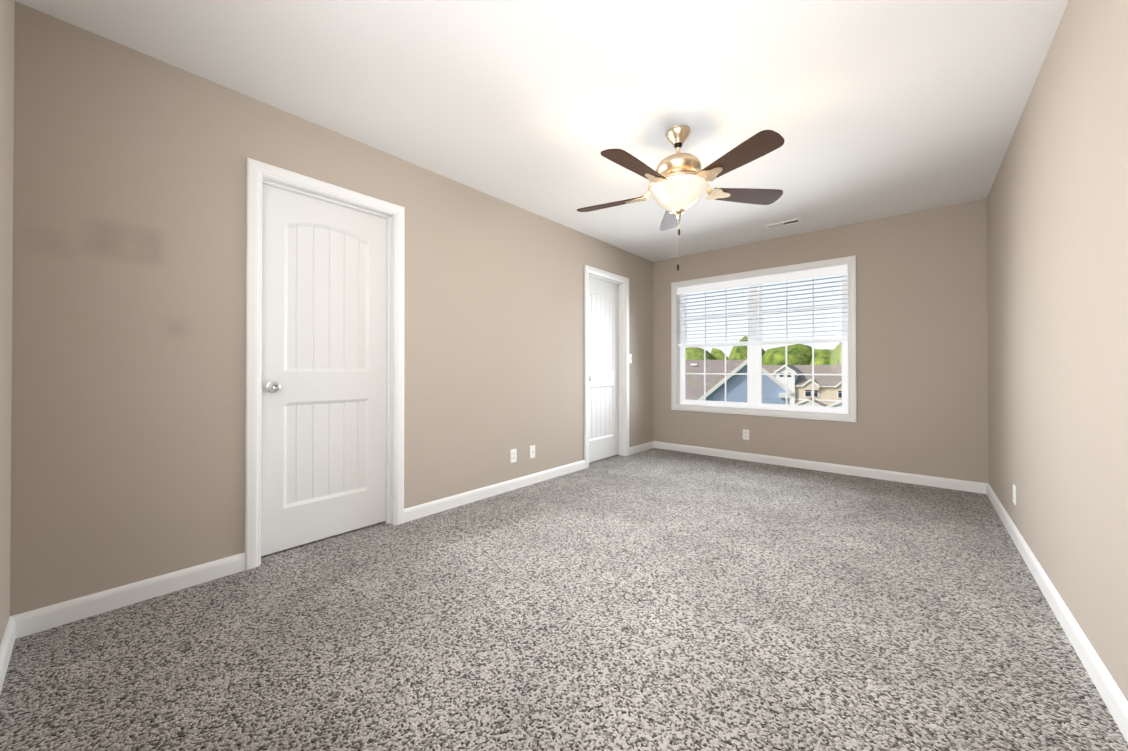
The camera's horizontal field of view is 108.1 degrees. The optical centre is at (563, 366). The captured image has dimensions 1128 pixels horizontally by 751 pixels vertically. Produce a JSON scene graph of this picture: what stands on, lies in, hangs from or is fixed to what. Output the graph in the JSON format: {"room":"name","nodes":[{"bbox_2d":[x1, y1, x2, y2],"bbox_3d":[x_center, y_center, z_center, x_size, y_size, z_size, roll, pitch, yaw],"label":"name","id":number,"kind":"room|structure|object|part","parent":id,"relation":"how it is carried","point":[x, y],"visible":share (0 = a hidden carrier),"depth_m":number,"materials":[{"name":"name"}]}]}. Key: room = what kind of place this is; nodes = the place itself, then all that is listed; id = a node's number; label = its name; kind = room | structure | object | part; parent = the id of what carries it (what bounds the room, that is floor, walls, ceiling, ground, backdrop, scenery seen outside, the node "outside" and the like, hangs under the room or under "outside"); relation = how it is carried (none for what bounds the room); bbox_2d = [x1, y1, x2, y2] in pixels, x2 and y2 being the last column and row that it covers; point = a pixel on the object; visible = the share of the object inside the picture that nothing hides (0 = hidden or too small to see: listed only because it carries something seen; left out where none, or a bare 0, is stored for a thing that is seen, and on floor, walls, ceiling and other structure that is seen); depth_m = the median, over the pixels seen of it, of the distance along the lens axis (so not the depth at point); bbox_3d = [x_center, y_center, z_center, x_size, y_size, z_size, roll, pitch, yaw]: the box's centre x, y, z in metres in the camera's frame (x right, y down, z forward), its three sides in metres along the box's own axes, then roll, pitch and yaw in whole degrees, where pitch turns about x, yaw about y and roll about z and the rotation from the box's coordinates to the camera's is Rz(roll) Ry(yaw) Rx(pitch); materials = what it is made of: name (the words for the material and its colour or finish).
{"room":"empty bedroom","nodes":[
{"label":"empty bedroom","id":0,"kind":"room"},
{"bbox_2d":[0,0,14,644],"bbox_3d":[-0.985,-0.191,0.515,3.065,2.440,0.120,0,0,41],"label":"wall","id":1,"kind":"structure","parent":0,"point":[7,17],"depth_m":1.45,"materials":[{"name":"beige paint"}]},
{"bbox_2d":[0,613,23,692],"bbox_3d":[-0.955,0.986,0.571,3.030,0.087,0.014,0,0,41],"label":"baseboard","id":2,"kind":"structure","parent":1,"relation":"attached to","point":[20,625],"depth_m":1.46,"materials":[{"name":"white paint"}]},
{"bbox_2d":[10,1,652,615],"bbox_3d":[-0.495,-0.173,3.525,0.120,2.440,5.320,0,0,41],"label":"wall","id":3,"kind":"structure","parent":0,"point":[128,373],"depth_m":1.93,"materials":[{"name":"beige paint"}]},
{"bbox_2d":[24,552,244,635],"bbox_3d":[-1.858,0.994,1.833,0.014,0.087,0.687,0,0,41],"label":"baseboard","id":4,"kind":"structure","parent":3,"relation":"attached to","point":[48,617],"depth_m":1.78,"materials":[{"name":"white paint"}]},
{"bbox_2d":[261,184,385,555],"bbox_3d":[-1.409,0.013,2.469,0.103,2.032,0.711,0,0,41],"label":"door","id":5,"kind":"structure","parent":3,"relation":"in","point":[323,452],"depth_m":2.45,"materials":[{"name":"white paint"}]},
{"bbox_2d":[245,157,404,569],"bbox_3d":[-1.397,-0.018,2.459,0.134,2.117,0.855,0,0,41],"label":"door frame","id":6,"kind":"structure","parent":3,"relation":"attached to","point":[259,174],"depth_m":2.30,"materials":[{"name":"white paint"}]},
{"bbox_2d":[404,460,584,522],"bbox_3d":[-0.430,1.003,3.492,0.014,0.087,1.980,0,0,41],"label":"baseboard","id":7,"kind":"structure","parent":3,"relation":"attached to","point":[422,510],"depth_m":3.25,"materials":[{"name":"white paint"}]},
{"bbox_2d":[510,449,516,462],"bbox_3d":[-0.429,0.762,3.498,0.008,0.114,0.070,0,0,41],"label":"electrical outlet","id":8,"kind":"object","parent":3,"relation":"attached to","point":[513,455],"visible":1,"depth_m":3.49,"materials":[{"name":"white plastic"}]},
{"bbox_2d":[530,445,534,458],"bbox_3d":[-0.278,0.763,3.667,0.017,0.114,0.070,0,0,41],"label":"outlet","id":9,"kind":"object","parent":3,"relation":"attached to","point":[532,451],"visible":1,"depth_m":3.67,"materials":[{"name":"white plastic"}]},
{"bbox_2d":[589,277,618,462],"bbox_3d":[0.441,0.025,4.618,0.103,2.032,0.711,0,0,41],"label":"door","id":10,"kind":"structure","parent":3,"relation":"in","point":[603,369],"depth_m":4.67,"materials":[{"name":"white paint"}]},
{"bbox_2d":[584,265,628,467],"bbox_3d":[0.453,-0.005,4.608,0.134,2.117,0.855,0,0,41],"label":"door frame","id":11,"kind":"structure","parent":3,"relation":"attached to","point":[622,282],"depth_m":4.85,"materials":[{"name":"white paint"}]},
{"bbox_2d":[629,441,655,454],"bbox_3d":[0.970,1.013,5.118,0.014,0.087,0.602,0,0,41],"label":"baseboard","id":12,"kind":"structure","parent":3,"relation":"attached to","point":[642,447],"depth_m":5.12,"materials":[{"name":"white paint"}]},
{"bbox_2d":[15,0,1068,261],"bbox_3d":[0.332,-1.457,2.819,4.305,0.120,5.320,0,0,41],"label":"ceiling","id":13,"kind":"structure","parent":0,"point":[867,110],"depth_m":2.04,"materials":[{"name":"white paint"}]},
{"bbox_2d":[577,126,783,270],"bbox_3d":[0.646,-0.986,2.418,1.262,0.827,1.238,0,0,41],"label":"fan","id":14,"kind":"object","parent":13,"relation":"hanging from","point":[678,186],"visible":1,"depth_m":2.33,"materials":[{"name":"brown wood"}]},
{"bbox_3d":[0.681,-1.018,2.437,0.356,0.193,0.356,0,0,41],"label":"lamp shade","id":15,"kind":"part","parent":14,"relation":"part of","materials":[{"name":"beige glass"}]},
{"bbox_2d":[764,218,801,228],"bbox_3d":[2.118,-1.385,3.956,0.299,0.012,0.143,0,0,41],"label":"ceiling vent","id":16,"kind":"object","parent":13,"relation":"in","point":[783,223],"visible":0.98,"depth_m":3.94,"materials":[{"name":"white plastic"}]},
{"bbox_2d":[0,448,1127,750],"bbox_3d":[0.332,1.103,2.804,4.305,0.120,5.320,0,0,41],"label":"floor","id":17,"kind":"structure","parent":0,"point":[658,600],"depth_m":1.56,"materials":[{"name":"carpet"}]},
{"bbox_2d":[653,198,988,482],"bbox_3d":[2.391,-0.168,4.437,3.065,2.440,0.170,0,0,41],"label":"wall","id":18,"kind":"structure","parent":0,"point":[922,337],"depth_m":3.76,"materials":[{"name":"beige paint"}]},
{"bbox_2d":[743,429,748,439],"bbox_3d":[2.050,0.763,4.608,0.070,0.114,0.008,0,0,41],"label":"electrical outlet","id":19,"kind":"object","parent":18,"relation":"attached to","point":[745,434],"visible":1,"depth_m":4.61,"materials":[{"name":"white plastic"}]},
{"bbox_2d":[671,255,856,422],"bbox_3d":[2.147,-0.267,4.632,1.921,1.615,0.184,0,0,41],"label":"window unit","id":20,"kind":"structure","parent":18,"relation":"in","point":[754,373],"depth_m":4.61,"materials":[{"name":"white plastic"}]},
{"bbox_2d":[677,264,847,364],"bbox_3d":[2.124,-0.509,4.606,1.775,0.987,0.065,0,0,41],"label":"window blind","id":21,"kind":"object","parent":20,"relation":"attached to","point":[824,271],"visible":0.98,"depth_m":4.49,"materials":[{"name":"white plastic"}]},
{"bbox_2d":[656,441,983,493],"bbox_3d":[2.318,1.009,4.372,3.030,0.087,0.014,0,0,41],"label":"baseboard","id":22,"kind":"structure","parent":18,"relation":"attached to","point":[963,485],"depth_m":4.03,"materials":[{"name":"white paint"}]},
{"bbox_2d":[987,0,1127,700],"bbox_3d":[1.918,-0.185,1.446,0.120,2.440,5.320,0,0,41],"label":"wall","id":23,"kind":"structure","parent":0,"point":[1057,246],"depth_m":1.56,"materials":[{"name":"beige paint"}]},
{"bbox_2d":[1013,484,1015,504],"bbox_3d":[2.720,0.771,2.470,0.008,0.114,0.070,0,0,41],"label":"electrical outlet","id":24,"kind":"object","parent":23,"relation":"attached to","point":[1014,494],"visible":1,"depth_m":2.45,"materials":[{"name":"white plastic"}]},
{"bbox_2d":[984,483,1127,742],"bbox_3d":[1.851,0.992,1.464,0.014,0.087,5.030,0,0,41],"label":"baseboard","id":25,"kind":"structure","parent":23,"relation":"attached to","point":[1112,696],"depth_m":1.52,"materials":[{"name":"white paint"}]},
{"label":"outside","id":26,"kind":"structure","parent":0,"visible":0},
{"bbox_2d":[686,336,841,406],"bbox_3d":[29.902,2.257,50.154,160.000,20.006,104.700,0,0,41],"label":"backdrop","id":27,"kind":"structure","parent":26,"point":[828,388],"depth_m":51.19,"materials":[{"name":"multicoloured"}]}
]}

